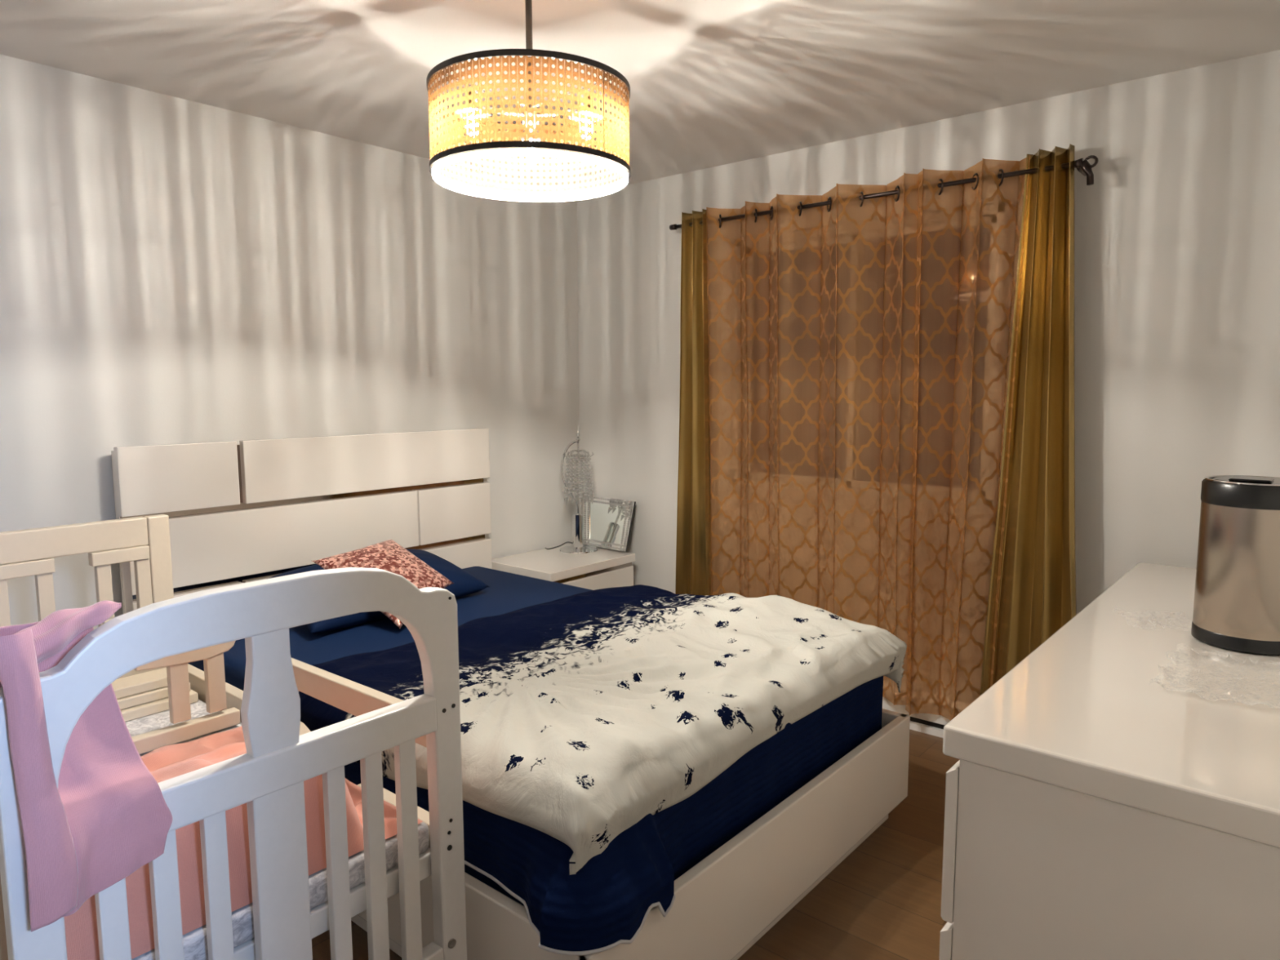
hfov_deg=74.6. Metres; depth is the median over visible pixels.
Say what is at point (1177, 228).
wall
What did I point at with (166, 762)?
blanket
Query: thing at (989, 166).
sheer curtain
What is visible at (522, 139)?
bulb socket
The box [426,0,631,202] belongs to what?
pendant lamp
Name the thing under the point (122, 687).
plank
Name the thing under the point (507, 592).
fitted sheet
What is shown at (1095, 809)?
dresser
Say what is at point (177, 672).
rail
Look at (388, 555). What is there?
cushion
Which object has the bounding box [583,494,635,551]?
photo frame
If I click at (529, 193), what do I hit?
diffuser
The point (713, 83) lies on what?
ceiling
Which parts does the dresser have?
drawer, drawer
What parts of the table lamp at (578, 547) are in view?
cord, arm, crown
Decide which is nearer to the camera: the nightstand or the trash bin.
the trash bin
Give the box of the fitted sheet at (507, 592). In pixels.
[187,566,780,906]
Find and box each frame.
[111,427,910,959]
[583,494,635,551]
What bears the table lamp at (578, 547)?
on the nightstand
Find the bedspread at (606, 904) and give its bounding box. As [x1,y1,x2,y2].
[344,675,883,955]
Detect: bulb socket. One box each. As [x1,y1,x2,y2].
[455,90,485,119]
[520,128,546,141]
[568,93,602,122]
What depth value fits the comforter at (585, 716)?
2.20 m
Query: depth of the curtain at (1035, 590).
3.01 m
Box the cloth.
[0,600,172,932]
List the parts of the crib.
rail, post, rail, rail, guard rail, rail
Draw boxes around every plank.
[111,667,167,698]
[116,681,191,709]
[120,689,198,721]
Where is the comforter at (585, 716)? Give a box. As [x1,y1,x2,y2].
[298,584,906,875]
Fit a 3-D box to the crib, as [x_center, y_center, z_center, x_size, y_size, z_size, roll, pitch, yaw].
[-1.102,0.668,1.823,1.360,1.109,0.730,5,8,40]
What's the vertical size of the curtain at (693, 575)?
2.125 m
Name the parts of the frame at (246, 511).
headboard, headboard panel, headboard panel, headboard panel, headboard panel, headboard panel, headboard panel, rail, footboard, rail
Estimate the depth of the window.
3.62 m
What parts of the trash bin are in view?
lid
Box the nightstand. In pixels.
[491,543,635,590]
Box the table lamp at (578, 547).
[545,426,597,554]
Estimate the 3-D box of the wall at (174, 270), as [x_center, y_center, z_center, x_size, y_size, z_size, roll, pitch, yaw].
[-1.635,-0.153,3.205,0.120,2.440,4.200,5,8,40]
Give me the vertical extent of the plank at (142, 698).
0.026 m
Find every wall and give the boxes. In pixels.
[0,53,580,629]
[577,49,1279,699]
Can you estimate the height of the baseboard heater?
0.165 m
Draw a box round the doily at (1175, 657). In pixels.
[1151,644,1279,707]
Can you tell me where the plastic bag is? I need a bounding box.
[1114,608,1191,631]
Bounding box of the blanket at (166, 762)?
[64,725,422,959]
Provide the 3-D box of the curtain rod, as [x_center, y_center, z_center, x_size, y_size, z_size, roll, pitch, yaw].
[0.875,-1.112,3.444,1.818,0.097,0.131,5,8,40]
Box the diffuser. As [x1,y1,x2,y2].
[431,148,628,202]
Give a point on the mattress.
(194, 942)
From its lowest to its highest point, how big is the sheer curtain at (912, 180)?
2.100 m
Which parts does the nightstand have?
drawer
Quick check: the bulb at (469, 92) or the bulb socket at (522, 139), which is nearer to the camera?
the bulb at (469, 92)
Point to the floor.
(882, 901)
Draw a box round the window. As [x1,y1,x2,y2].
[732,202,1004,506]
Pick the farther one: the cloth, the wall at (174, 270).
the wall at (174, 270)
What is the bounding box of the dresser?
[938,562,1279,959]
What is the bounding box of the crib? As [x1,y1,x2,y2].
[0,514,466,959]
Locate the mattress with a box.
[124,699,428,959]
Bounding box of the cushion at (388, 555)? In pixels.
[311,538,453,628]
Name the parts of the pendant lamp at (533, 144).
lamp shade, stem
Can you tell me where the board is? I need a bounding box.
[102,618,166,679]
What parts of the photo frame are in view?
mirror panel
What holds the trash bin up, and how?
on the dresser
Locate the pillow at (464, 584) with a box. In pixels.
[267,548,489,633]
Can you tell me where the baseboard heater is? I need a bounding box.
[882,678,975,737]
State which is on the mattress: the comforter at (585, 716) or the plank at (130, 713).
the plank at (130, 713)
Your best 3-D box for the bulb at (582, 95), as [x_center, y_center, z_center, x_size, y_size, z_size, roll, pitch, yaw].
[-0.133,-0.920,2.069,0.086,0.053,0.086,5,8,40]
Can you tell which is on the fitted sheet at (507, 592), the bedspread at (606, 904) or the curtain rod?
the bedspread at (606, 904)
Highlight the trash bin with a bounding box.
[1191,475,1279,655]
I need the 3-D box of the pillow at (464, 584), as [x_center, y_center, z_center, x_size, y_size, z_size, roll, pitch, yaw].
[-1.017,0.400,3.239,0.500,0.190,0.810,5,8,40]
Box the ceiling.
[0,0,1279,186]
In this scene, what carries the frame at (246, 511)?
on the floor
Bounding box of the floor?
[311,728,959,959]
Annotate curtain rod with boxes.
[669,155,1097,230]
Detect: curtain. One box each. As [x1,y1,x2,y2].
[675,208,712,595]
[706,173,924,705]
[905,155,1030,719]
[979,143,1076,696]
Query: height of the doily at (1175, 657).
0.018 m

